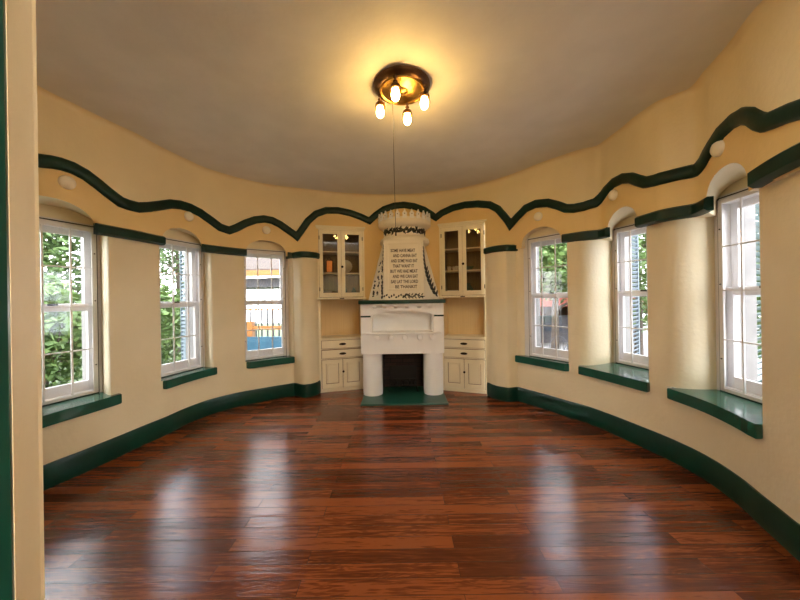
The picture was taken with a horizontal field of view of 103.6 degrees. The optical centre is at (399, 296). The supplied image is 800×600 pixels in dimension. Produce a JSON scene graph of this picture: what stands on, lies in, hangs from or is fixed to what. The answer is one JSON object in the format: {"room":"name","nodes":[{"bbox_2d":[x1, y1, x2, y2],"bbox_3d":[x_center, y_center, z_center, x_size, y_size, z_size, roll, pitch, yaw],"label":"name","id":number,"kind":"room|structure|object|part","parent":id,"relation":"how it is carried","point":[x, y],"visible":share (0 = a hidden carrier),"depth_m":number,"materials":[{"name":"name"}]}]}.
{"room":"empty dining room","nodes":[
{"label":"empty dining room","id":0,"kind":"room"},
{"bbox_2d":[5,0,44,599],"bbox_3d":[-0.052,-0.099,0.575,5.900,3.200,1.250,-1,0,0],"label":"wall","id":1,"kind":"structure","parent":0,"point":[21,55],"depth_m":0.30,"materials":[{"name":"beige paint"}]},
{"bbox_2d":[0,0,14,599],"bbox_3d":[-0.360,0.356,0.082,0.048,2.300,0.356,-1,0,20],"label":"trim","id":2,"kind":"structure","parent":1,"relation":"attached to","point":[7,583],"depth_m":0.24,"materials":[{"name":"green wood"}]},
{"bbox_2d":[36,0,761,193],"bbox_3d":[-0.214,-1.697,2.703,5.238,0.001,5.008,-1,0,0],"label":"ceiling","id":3,"kind":"structure","parent":0,"point":[273,92],"depth_m":2.40,"materials":[{"name":"paint"}]},
{"bbox_2d":[373,65,429,235],"bbox_3d":[0.023,-1.101,2.530,0.456,1.200,0.456,-1,0,0],"label":"ceiling lamp","id":4,"kind":"object","parent":3,"relation":"hanging from","point":[406,85],"visible":1,"depth_m":2.46,"materials":[{"name":"brown metal"}]},
{"bbox_2d":[375,94,384,117],"bbox_3d":[-0.163,-1.569,2.582,0.084,0.198,0.084,-1,0,0],"label":"bulb","id":5,"kind":"object","parent":4,"relation":"attached to","point":[380,105],"depth_m":2.56,"materials":[{"name":"white glass"}]},
{"bbox_3d":[-0.046,-1.084,2.584,0.018,1.170,0.011,-1,0,-22],"label":"pull cord","id":6,"kind":"part","parent":4,"relation":"part of","materials":[{"name":"brown plastic"}]},
{"bbox_2d":[390,75,400,101],"bbox_3d":[-0.035,-1.571,2.365,0.084,0.198,0.084,-1,0,0],"label":"bulb","id":7,"kind":"object","parent":4,"relation":"attached to","point":[395,88],"depth_m":2.35,"materials":[{"name":"white glass"}]},
{"bbox_3d":[0.014,-1.664,2.530,0.360,0.040,0.360,-1,0,0],"label":"dish","id":8,"kind":"part","parent":4,"relation":"part of","materials":[{"name":"gold metal"}]},
{"bbox_2d":[402,102,411,124],"bbox_3d":[0.062,-1.572,2.695,0.084,0.198,0.084,-1,0,0],"label":"bulb","id":9,"kind":"object","parent":4,"relation":"attached to","point":[407,113],"depth_m":2.67,"materials":[{"name":"white glass"}]},
{"bbox_2d":[419,84,429,109],"bbox_3d":[0.190,-1.574,2.475,0.084,0.198,0.084,-1,0,0],"label":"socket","id":10,"kind":"object","parent":4,"relation":"attached to","point":[424,97],"depth_m":2.46,"materials":[{"name":"white glass"}]},
{"bbox_2d":[37,0,799,523],"bbox_3d":[-0.181,-0.097,2.715,6.020,3.200,5.113,-1,0,0],"label":"wall","id":11,"kind":"structure","parent":0,"point":[759,68],"depth_m":3.07,"materials":[{"name":"beige paint"}]},
{"bbox_2d":[58,175,75,189],"bbox_3d":[-2.814,-0.972,2.670,0.056,0.116,0.116,-1,0,13],"label":"boss","id":12,"kind":"object","parent":11,"relation":"attached to","point":[67,182],"visible":1,"depth_m":2.65,"materials":[{"name":"beige paint"}]},
{"bbox_2d":[39,216,121,427],"bbox_3d":[-3.024,0.058,2.701,0.789,1.950,0.981,-1,0,18],"label":"window","id":13,"kind":"structure","parent":11,"relation":"in","point":[60,403],"depth_m":2.97,"materials":[{"name":"white wood"}]},
{"bbox_3d":[-3.185,-0.254,2.845,0.036,0.782,0.638,-1,0,18],"label":"sash","id":14,"kind":"part","parent":13,"relation":"part of","materials":[{"name":"white wood"}]},
{"bbox_3d":[-3.131,0.488,2.831,0.036,0.842,0.638,-1,0,18],"label":"sash","id":15,"kind":"part","parent":13,"relation":"part of","materials":[{"name":"white wood"}]},
{"bbox_3d":[-3.048,0.131,2.803,0.012,1.597,0.582,-1,0,17],"label":"storm panel","id":16,"kind":"part","parent":13,"relation":"part of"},
{"bbox_3d":[-3.136,0.131,2.831,0.174,1.657,0.802,-1,0,18],"label":"frame","id":17,"kind":"part","parent":13,"relation":"part of","materials":[{"name":"white wood"}]},
{"bbox_3d":[-2.880,0.983,2.644,0.509,0.095,0.950,-1,0,18],"label":"sill","id":18,"kind":"part","parent":13,"relation":"part of","materials":[{"name":"green wood"}]},
{"bbox_2d":[93,223,165,245],"bbox_3d":[-2.694,-0.625,3.190,0.083,0.100,0.664,-1,0,11],"label":"trim","id":19,"kind":"structure","parent":11,"relation":"attached to","point":[98,229],"depth_m":3.10,"materials":[{"name":"green wood"}]},
{"bbox_2d":[43,380,320,490],"bbox_3d":[-1.836,1.429,2.424,2.075,0.200,4.860,-1,0,-10],"label":"baseboard","id":20,"kind":"structure","parent":11,"relation":"attached to","point":[56,472],"depth_m":3.38,"materials":[{"name":"green wood"}]},
{"bbox_2d":[159,238,216,388],"bbox_3d":[-2.773,0.054,3.904,0.532,1.950,0.814,-1,0,15],"label":"window","id":21,"kind":"structure","parent":11,"relation":"in","point":[173,374],"depth_m":4.11,"materials":[{"name":"white wood"}]},
{"bbox_3d":[-2.839,-0.259,3.920,0.036,0.782,0.650,-1,0,15],"label":"sash","id":22,"kind":"part","parent":21,"relation":"part of","materials":[{"name":"white wood"}]},
{"bbox_3d":[-2.784,0.482,3.909,0.036,0.842,0.650,-1,0,15],"label":"sash","id":23,"kind":"part","parent":21,"relation":"part of","materials":[{"name":"white wood"}]},
{"bbox_3d":[-2.700,0.126,3.885,0.012,1.597,0.594,-1,0,15],"label":"storm panel","id":24,"kind":"part","parent":21,"relation":"part of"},
{"bbox_2d":[179,251,185,359],"bbox_3d":[-3.065,0.121,4.469,0.032,1.675,0.360,-1,0,-44],"label":"shutter","id":25,"kind":"object","parent":21,"relation":"attached to","point":[183,331],"visible":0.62,"depth_m":4.54,"materials":[{"name":"white wood"}]},
{"bbox_3d":[-2.790,0.125,3.909,0.174,1.657,0.814,-1,0,15],"label":"frame","id":26,"kind":"part","parent":21,"relation":"part of","materials":[{"name":"white wood"}]},
{"bbox_3d":[-2.623,0.979,3.868,0.252,0.095,0.752,-1,0,15],"label":"sill","id":27,"kind":"part","parent":21,"relation":"part of","materials":[{"name":"green wood"}]},
{"bbox_2d":[184,212,193,220],"bbox_3d":[-2.571,-0.984,3.847,0.056,0.116,0.116,-1,0,14],"label":"boss","id":28,"kind":"object","parent":11,"relation":"attached to","point":[188,216],"visible":1,"depth_m":3.82,"materials":[{"name":"beige paint"}]},
{"bbox_2d":[201,244,246,255],"bbox_3d":[-2.363,-0.630,4.257,0.085,0.100,0.582,-1,0,35],"label":"trim","id":29,"kind":"structure","parent":11,"relation":"attached to","point":[206,248],"depth_m":4.22,"materials":[{"name":"green wood"}]},
{"bbox_2d":[262,226,270,233],"bbox_3d":[-1.976,-0.992,4.662,0.116,0.116,0.056,-1,0,-33],"label":"boss","id":30,"kind":"object","parent":11,"relation":"attached to","point":[266,230],"visible":1,"depth_m":4.64,"materials":[{"name":"beige paint"}]},
{"bbox_2d":[244,248,294,368],"bbox_3d":[-2.078,0.043,4.794,0.812,1.950,0.489,-1,0,-37],"label":"window","id":31,"kind":"structure","parent":11,"relation":"in","point":[272,356],"depth_m":4.78,"materials":[{"name":"white"}]},
{"bbox_3d":[-2.109,-0.271,4.828,0.648,0.782,0.036,-1,0,-37],"label":"sash","id":32,"kind":"part","parent":31,"relation":"part of","materials":[{"name":"white wood"}]},
{"bbox_3d":[-2.070,0.471,4.792,0.648,0.842,0.036,-1,0,-37],"label":"sash","id":33,"kind":"part","parent":31,"relation":"part of","materials":[{"name":"white wood"}]},
{"bbox_3d":[-1.975,0.969,4.686,0.754,0.095,0.209,-1,0,-37],"label":"sill","id":34,"kind":"part","parent":31,"relation":"part of","materials":[{"name":"green wood"}]},
{"bbox_2d":[286,251,319,258],"bbox_3d":[-1.506,-0.644,4.881,0.512,0.090,0.314,-1,0,-19],"label":"trim","id":35,"kind":"structure","parent":11,"relation":"attached to","point":[298,254],"depth_m":4.79,"materials":[{"name":"green wood"}]},
{"bbox_2d":[38,99,799,240],"bbox_3d":[-0.204,-1.070,2.703,5.352,1.020,5.121,-1,0,0],"label":"trim","id":36,"kind":"structure","parent":11,"relation":"attached to","point":[755,119],"depth_m":3.21,"materials":[{"name":"green wood"}]},
{"bbox_2d":[483,244,517,253],"bbox_3d":[1.469,-0.691,4.568,0.526,0.090,0.273,-1,0,36],"label":"trim","id":37,"kind":"structure","parent":11,"relation":"attached to","point":[498,248],"depth_m":4.45,"materials":[{"name":"green wood"}]},
{"bbox_2d":[534,212,542,220],"bbox_3d":[1.803,-1.056,4.124,0.056,0.116,0.116,-1,0,-33],"label":"boss","id":38,"kind":"object","parent":11,"relation":"attached to","point":[538,216],"visible":1,"depth_m":4.10,"materials":[{"name":"beige paint"}]},
{"bbox_2d":[515,233,582,371],"bbox_3d":[2.009,-0.062,4.213,0.446,1.940,0.824,-1,0,-34],"label":"window","id":39,"kind":"structure","parent":11,"relation":"in","point":[557,359],"depth_m":4.32,"materials":[{"name":"white wood"}]},
{"bbox_3d":[2.001,0.010,4.183,0.174,1.647,0.738,-1,0,-34],"label":"frame","id":40,"kind":"part","parent":39,"relation":"part of","materials":[{"name":"white wood"}]},
{"bbox_3d":[1.907,0.863,4.135,0.166,0.095,0.824,-1,0,-34],"label":"sill","id":41,"kind":"part","parent":39,"relation":"part of","materials":[{"name":"green wood"}]},
{"bbox_3d":[1.940,0.013,4.108,0.012,1.587,0.574,-1,0,-34],"label":"storm panel","id":42,"kind":"part","parent":39,"relation":"part of","materials":[{"name":"clear glass"}]},
{"bbox_3d":[2.048,-0.373,4.184,0.036,0.778,0.630,-1,0,-34],"label":"sash","id":43,"kind":"part","parent":39,"relation":"part of","materials":[{"name":"white wood"}]},
{"bbox_3d":[2.022,0.364,4.160,0.036,0.838,0.630,-1,0,-34],"label":"sash","id":44,"kind":"part","parent":39,"relation":"part of","materials":[{"name":"white wood"}]},
{"bbox_2d":[561,227,609,242],"bbox_3d":[2.184,-0.719,3.702,0.122,0.108,0.503,-1,0,-40],"label":"trim","id":45,"kind":"structure","parent":11,"relation":"attached to","point":[603,233],"depth_m":3.66,"materials":[{"name":"green wood"}]},
{"bbox_2d":[608,189,617,200],"bbox_3d":[2.304,-1.106,3.417,0.056,0.116,0.116,-1,0,-2],"label":"boss","id":46,"kind":"object","parent":11,"relation":"attached to","point":[613,194],"visible":1,"depth_m":3.39,"materials":[{"name":"beige paint"}]},
{"bbox_2d":[578,223,667,391],"bbox_3d":[2.601,-0.081,3.501,0.902,1.960,0.866,-1,0,-15],"label":"window","id":47,"kind":"structure","parent":11,"relation":"in","point":[629,369],"depth_m":3.78,"materials":[{"name":"white wood"}]},
{"bbox_3d":[2.485,0.854,3.449,0.622,0.095,0.835,-1,0,-15],"label":"sill","id":48,"kind":"part","parent":47,"relation":"part of","materials":[{"name":"green wood"}]},
{"bbox_3d":[2.791,-0.012,3.581,0.174,1.667,0.809,-1,0,-15],"label":"frame","id":49,"kind":"part","parent":47,"relation":"part of","materials":[{"name":"white wood"}]},
{"bbox_3d":[2.702,-0.009,3.557,0.012,1.607,0.589,-1,0,-15],"label":"storm panel","id":50,"kind":"part","parent":47,"relation":"part of","materials":[{"name":"clear glass"}]},
{"bbox_3d":[2.829,-0.401,3.593,0.036,0.788,0.645,-1,0,-15],"label":"sash","id":51,"kind":"part","parent":47,"relation":"part of","materials":[{"name":"white wood"}]},
{"bbox_3d":[2.797,0.347,3.581,0.036,0.848,0.645,-1,0,-15],"label":"sash","id":52,"kind":"part","parent":47,"relation":"part of","materials":[{"name":"white wood"}]},
{"bbox_2d":[632,235,639,354],"bbox_3d":[3.076,-0.026,4.143,0.360,1.685,0.032,-1,0,-39],"label":"shutter","id":53,"kind":"object","parent":47,"relation":"attached to","point":[635,238],"visible":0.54,"depth_m":4.21,"materials":[{"name":"wood"}]},
{"bbox_2d":[487,382,799,561],"bbox_3d":[1.998,1.369,2.901,0.842,0.200,3.819,-1,0,-9],"label":"baseboard","id":54,"kind":"structure","parent":11,"relation":"attached to","point":[771,518],"depth_m":2.69,"materials":[{"name":"green wood"}]},
{"bbox_2d":[635,196,713,227],"bbox_3d":[2.377,-0.722,2.740,0.156,0.108,0.640,-1,0,-11],"label":"trim","id":55,"kind":"structure","parent":11,"relation":"attached to","point":[706,205],"depth_m":2.69,"materials":[{"name":"green wood"}]},
{"bbox_2d":[667,187,762,438],"bbox_3d":[2.658,-0.087,2.384,0.761,1.970,0.839,-1,0,5],"label":"window","id":56,"kind":"structure","parent":11,"relation":"in","point":[736,401],"depth_m":2.66,"materials":[{"name":"white wood"}]},
{"bbox_3d":[2.532,0.853,2.383,0.481,0.095,0.813,-1,0,5],"label":"sill","id":57,"kind":"part","parent":56,"relation":"part of","materials":[{"name":"green wood"}]},
{"bbox_3d":[2.793,-0.017,2.385,0.174,1.677,0.813,-1,0,5],"label":"frame","id":58,"kind":"part","parent":56,"relation":"part of","materials":[{"name":"white wood"}]},
{"bbox_3d":[2.700,-0.014,2.393,0.012,1.617,0.593,-1,0,5],"label":"storm panel","id":59,"kind":"part","parent":56,"relation":"part of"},
{"bbox_3d":[2.799,0.345,2.385,0.036,0.852,0.649,-1,0,5],"label":"sash","id":60,"kind":"part","parent":56,"relation":"part of","materials":[{"name":"white wood"}]},
{"bbox_3d":[2.832,-0.408,2.381,0.036,0.792,0.649,-1,0,5],"label":"sash","id":61,"kind":"part","parent":56,"relation":"part of","materials":[{"name":"white wood"}]},
{"bbox_2d":[755,204,761,382],"bbox_3d":[3.240,-0.033,2.845,0.360,1.695,0.032,-1,0,-29],"label":"shutter","id":62,"kind":"object","parent":56,"relation":"attached to","point":[757,218],"visible":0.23,"depth_m":2.83,"materials":[{"name":"white wood"}]},
{"bbox_2d":[710,140,724,156],"bbox_3d":[2.348,-1.099,2.337,0.056,0.116,0.116,-1,0,18],"label":"boss","id":63,"kind":"object","parent":11,"relation":"attached to","point":[717,148],"visible":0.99,"depth_m":2.31,"materials":[{"name":"beige paint"}]},
{"bbox_2d":[747,142,799,187],"bbox_3d":[2.086,-0.745,1.566,0.095,0.150,0.800,-1,0,17],"label":"trim","id":64,"kind":"structure","parent":11,"relation":"attached to","point":[787,160],"depth_m":1.78,"materials":[{"name":"green wood"}]},
{"bbox_2d":[43,389,799,599],"bbox_3d":[-0.126,1.552,1.500,5.900,0.100,8.200,-1,0,0],"label":"floor","id":65,"kind":"structure","parent":0,"point":[326,495],"depth_m":2.14,"materials":[{"name":"brown wood"}]},
{"bbox_2d":[315,225,365,392],"bbox_3d":[-0.979,0.188,5.237,0.788,2.655,0.410,-1,0,-16],"label":"tall cabinet","id":66,"kind":"object","parent":65,"relation":"on","point":[340,356],"visible":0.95,"depth_m":5.14,"materials":[{"name":"beige wood"}]},
{"bbox_2d":[326,257,332,272],"bbox_3d":[-1.164,-0.525,5.193,0.120,0.264,0.100,-1,0,-16],"label":"lantern","id":67,"kind":"object","parent":66,"relation":"on","point":[329,263],"visible":0.91,"depth_m":5.16,"materials":[{"name":"brown metal"}]},
{"bbox_3d":[-1.113,-0.532,5.031,0.344,1.068,0.020,-1,0,-16],"label":"glazed door","id":68,"kind":"part","parent":66,"relation":"part of","materials":[{"name":"beige wood"}]},
{"bbox_3d":[-1.079,1.229,5.040,0.322,0.452,0.030,-1,0,-16],"label":"panel door","id":69,"kind":"part","parent":66,"relation":"part of","materials":[{"name":"beige wood"}]},
{"bbox_3d":[-0.957,-1.115,5.085,0.788,0.050,0.065,-1,0,-16],"label":"cornice","id":70,"kind":"part","parent":66,"relation":"part of","materials":[{"name":"beige wood"}]},
{"bbox_2d":[323,251,358,254],"bbox_3d":[-1.000,-0.729,5.261,0.658,0.020,0.300,-1,0,-16],"label":"shelf","id":71,"kind":"object","parent":66,"relation":"attached to","point":[324,252],"depth_m":5.19,"materials":[{"name":"beige wood"}]},
{"bbox_2d":[323,273,358,274],"bbox_3d":[-0.995,-0.384,5.261,0.658,0.020,0.300,-1,0,-16],"label":"shelf","id":72,"kind":"object","parent":66,"relation":"attached to","point":[323,273],"depth_m":5.19,"materials":[{"name":"beige wood"}]},
{"bbox_2d":[321,334,360,339],"bbox_3d":[-0.973,0.659,5.242,0.668,0.023,0.360,-1,0,-16],"label":"countertop","id":73,"kind":"structure","parent":66,"relation":"on","point":[348,335],"depth_m":5.15,"materials":[{"name":"beige wood"}]},
{"bbox_3d":[-0.927,0.757,5.082,0.652,0.122,0.020,-1,0,-16],"label":"drawer","id":74,"kind":"part","parent":66,"relation":"part of","materials":[{"name":"beige wood"}]},
{"bbox_3d":[-0.924,0.910,5.082,0.652,0.126,0.020,-1,0,-16],"label":"drawer","id":75,"kind":"part","parent":66,"relation":"part of","materials":[{"name":"beige wood"}]},
{"bbox_2d":[345,260,351,272],"bbox_3d":[-0.927,-0.520,5.347,0.230,0.226,0.059,-1,0,-17],"label":"plate","id":76,"kind":"object","parent":66,"relation":"on","point":[348,266],"visible":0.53,"depth_m":5.37,"materials":[{"name":"white ceramic"}]},
{"bbox_3d":[-0.778,-0.537,5.125,0.344,1.068,0.020,-1,0,-16],"label":"glazed door","id":77,"kind":"part","parent":66,"relation":"part of","materials":[{"name":"beige wood"}]},
{"bbox_3d":[-0.761,1.224,5.129,0.322,0.452,0.030,-1,0,-16],"label":"panel door","id":78,"kind":"part","parent":66,"relation":"part of","materials":[{"name":"beige wood"}]},
{"bbox_2d":[358,208,448,405],"bbox_3d":[0.029,0.080,4.959,1.285,2.840,1.238,-1,0,0],"label":"fireplace","id":79,"kind":"object","parent":65,"relation":"on","point":[402,318],"depth_m":4.75,"materials":[{"name":"white paint"}]},
{"bbox_2d":[358,299,445,303],"bbox_3d":[0.029,0.070,4.878,1.285,0.056,0.545,-1,0,0],"label":"mantel shelf","id":80,"kind":"object","parent":79,"relation":"attached to","point":[371,301],"depth_m":4.61,"materials":[{"name":"wood"}]},
{"bbox_3d":[0.050,1.294,5.007,0.455,0.362,0.230,-1,0,0],"label":"fire grate","id":81,"kind":"part","parent":79,"relation":"part of","materials":[{"name":"black metal"}]},
{"bbox_2d":[369,240,439,299],"bbox_3d":[0.059,-0.410,4.989,1.120,0.902,0.522,-1,0,0],"label":"hood","id":82,"kind":"object","parent":79,"relation":"attached to","point":[403,270],"depth_m":4.76,"materials":[{"name":"white paint"}]},
{"bbox_3d":[0.072,-1.164,5.170,0.860,0.145,0.817,-1,0,0],"label":"cornice","id":83,"kind":"part","parent":79,"relation":"part of","materials":[{"name":"beige paint"}]},
{"bbox_2d":[438,219,486,393],"bbox_3d":[1.041,0.156,5.058,0.766,2.655,0.410,-1,0,20],"label":"tall cabinet","id":84,"kind":"object","parent":65,"relation":"on","point":[461,244],"visible":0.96,"depth_m":4.99,"materials":[{"name":"beige wood"}]},
{"bbox_3d":[0.815,-0.562,4.962,0.333,1.068,0.020,-1,0,20],"label":"glazed door","id":85,"kind":"part","parent":84,"relation":"part of","materials":[{"name":"beige wood"}]},
{"bbox_3d":[0.853,1.199,4.965,0.311,0.452,0.030,-1,0,20],"label":"panel door","id":86,"kind":"part","parent":84,"relation":"part of","materials":[{"name":"beige wood"}]},
{"bbox_3d":[0.966,-1.145,4.910,0.766,0.050,0.065,-1,0,20],"label":"cornice","id":87,"kind":"part","parent":84,"relation":"part of","materials":[{"name":"beige wood"}]},
{"bbox_2d":[445,247,480,252],"bbox_3d":[1.036,-0.761,5.081,0.636,0.020,0.300,-1,0,20],"label":"shelf","id":88,"kind":"object","parent":84,"relation":"attached to","point":[470,249],"depth_m":5.08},
{"bbox_2d":[445,269,480,272],"bbox_3d":[1.041,-0.416,5.081,0.636,0.020,0.300,-1,0,20],"label":"shelf","id":89,"kind":"object","parent":84,"relation":"attached to","point":[472,270],"depth_m":5.03,"materials":[{"name":"beige wood"}]},
{"bbox_3d":[0.997,0.879,4.907,0.630,0.126,0.020,-1,0,20],"label":"drawer","id":90,"kind":"part","parent":84,"relation":"part of","materials":[{"name":"beige wood"}]},
{"bbox_3d":[0.995,0.727,4.907,0.630,0.122,0.020,-1,0,20],"label":"drawer","id":91,"kind":"part","parent":84,"relation":"part of","materials":[{"name":"beige wood"}]},
{"bbox_2d":[444,334,484,338],"bbox_3d":[1.050,0.627,5.063,0.646,0.023,0.360,-1,0,20],"label":"countertop","id":92,"kind":"structure","parent":84,"relation":"on","point":[478,336],"depth_m":4.98,"materials":[{"name":"beige wood"}]},
{"bbox_2d":[467,283,473,289],"bbox_3d":[1.100,-0.124,5.050,0.160,0.192,0.160,-1,0,20],"label":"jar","id":93,"kind":"object","parent":84,"relation":"in","point":[469,287],"visible":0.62,"depth_m":5.00,"materials":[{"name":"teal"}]},
{"bbox_3d":[1.131,-0.567,4.845,0.333,1.068,0.020,-1,0,20],"label":"glazed door","id":94,"kind":"part","parent":84,"relation":"part of","materials":[{"name":"beige wood"}]},
{"bbox_3d":[1.152,1.194,4.854,0.311,0.452,0.030,-1,0,20],"label":"panel door","id":95,"kind":"part","parent":84,"relation":"part of","materials":[{"name":"beige wood"}]},
{"label":"outside","id":96,"kind":"structure","parent":0,"visible":0},
{"bbox_2d":[49,323,280,386],"bbox_3d":[-13.216,2.258,9.000,25.500,0.100,34.000,-1,0,0],"label":"ground","id":97,"kind":"structure","parent":96,"point":[264,324],"depth_m":17.80,"materials":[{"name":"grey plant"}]},
{"bbox_2d":[39,232,80,383],"bbox_3d":[-8.469,-0.640,7.335,3.526,5.553,3.620,-1,0,0],"label":"tree","id":98,"kind":"object","parent":97,"relation":"on","point":[55,247],"visible":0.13,"depth_m":7.05,"materials":[{"name":"green plant"}]},
{"bbox_3d":[-8.483,-0.891,7.347,3.557,5.095,3.645,-1,0,0],"label":"crown","id":99,"kind":"part","parent":98,"relation":"part of","materials":[{"name":"green plant"}]},
{"bbox_2d":[40,273,81,387],"bbox_3d":[-5.329,0.860,4.833,1.788,2.459,1.628,-1,0,0],"label":"bush","id":100,"kind":"object","parent":97,"relation":"on","point":[56,324],"visible":0.38,"depth_m":4.70,"materials":[{"name":"green plant"}]},
{"bbox_2d":[160,287,184,364],"bbox_3d":[-5.574,0.796,6.977,1.623,2.594,1.482,-1,0,0],"label":"bush","id":101,"kind":"object","parent":97,"relation":"on","point":[166,313],"visible":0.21,"depth_m":6.90,"materials":[{"name":"green plant"}]},
{"bbox_2d":[160,248,184,351],"bbox_3d":[-8.744,-1.167,12.329,4.085,6.614,4.328,-1,0,0],"label":"tree","id":102,"kind":"object","parent":97,"relation":"on","point":[163,253],"visible":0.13,"depth_m":12.24,"materials":[{"name":"green plant"}]},
{"bbox_3d":[-8.762,-2.289,12.329,4.085,4.368,4.328,-1,0,0],"label":"crown","id":103,"kind":"part","parent":102,"relation":"part of","materials":[{"name":"green plant"}]},
{"bbox_2d":[160,281,184,340],"bbox_3d":[-7.904,0.784,10.397,2.840,2.693,2.674,-1,0,0],"label":"bush","id":104,"kind":"object","parent":97,"relation":"on","point":[177,297],"visible":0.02,"depth_m":10.02,"materials":[{"name":"green plant"}]},
{"bbox_2d":[246,257,281,350],"bbox_3d":[-3.355,-0.297,9.150,3.300,4.700,2.500,-1,0,0],"label":"porch","id":105,"kind":"object","parent":97,"relation":"on","point":[264,264],"visible":0.15,"depth_m":8.20,"materials":[{"name":"wood"}]},
{"bbox_3d":[-3.929,1.352,8.240,0.220,1.420,0.180,-1,0,0],"label":"post","id":106,"kind":"part","parent":105,"relation":"part of","materials":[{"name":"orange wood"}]},
{"bbox_3d":[-3.441,0.574,8.230,2.900,0.560,0.060,-1,0,0],"label":"rail","id":107,"kind":"part","parent":105,"relation":"part of","materials":[{"name":"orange wood"}]},
{"bbox_3d":[-3.376,1.528,7.950,3.000,1.050,0.100,-1,0,0],"label":"skirting panel","id":108,"kind":"part","parent":105,"relation":"part of","materials":[{"name":"blue wood"}]},
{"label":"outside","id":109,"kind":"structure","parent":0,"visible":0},
{"bbox_2d":[541,317,761,387],"bbox_3d":[11.781,1.865,9.000,24.500,0.100,34.000,-1,0,0],"label":"paving","id":110,"kind":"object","parent":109,"point":[645,334],"depth_m":12.17,"materials":[{"name":"white concrete"}]},
{"bbox_2d":[549,336,567,349],"bbox_3d":[3.929,1.459,7.764,0.421,0.963,0.454,-1,0,23],"label":"garden chair","id":111,"kind":"object","parent":110,"relation":"on","point":[557,336],"visible":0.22,"depth_m":7.92,"materials":[{"name":"grey metal"}]},
{"bbox_2d":[539,237,646,348],"bbox_3d":[4.366,-0.540,9.293,4.173,4.952,4.279,-1,0,0],"label":"tree","id":112,"kind":"object","parent":110,"relation":"on","point":[548,274],"visible":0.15,"depth_m":8.43,"materials":[{"name":"green plant"}]},
{"bbox_3d":[4.381,-1.423,9.264,4.230,3.271,4.352,-1,0,0],"label":"crown","id":113,"kind":"part","parent":112,"relation":"part of","materials":[{"name":"green plant"}]},
{"bbox_2d":[540,278,646,342],"bbox_3d":[5.606,0.337,13.900,8.600,3.150,3.600,-1,0,0],"label":"building","id":114,"kind":"structure","parent":110,"relation":"on","point":[547,305],"depth_m":13.07,"materials":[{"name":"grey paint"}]},
{"bbox_2d":[632,233,647,354],"bbox_3d":[7.800,-0.967,10.211,3.738,5.696,3.531,-1,0,31],"label":"tree","id":115,"kind":"object","parent":110,"relation":"on","point":[641,241],"visible":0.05,"depth_m":9.79,"materials":[{"name":"green plant"}]},
{"bbox_2d":[755,208,761,359],"bbox_3d":[7.267,-1.013,6.414,3.700,5.804,3.924,-1,0,0],"label":"tree","id":116,"kind":"object","parent":110,"relation":"on","point":[758,298],"visible":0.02,"depth_m":6.17,"materials":[{"name":"green plant"}]}
]}

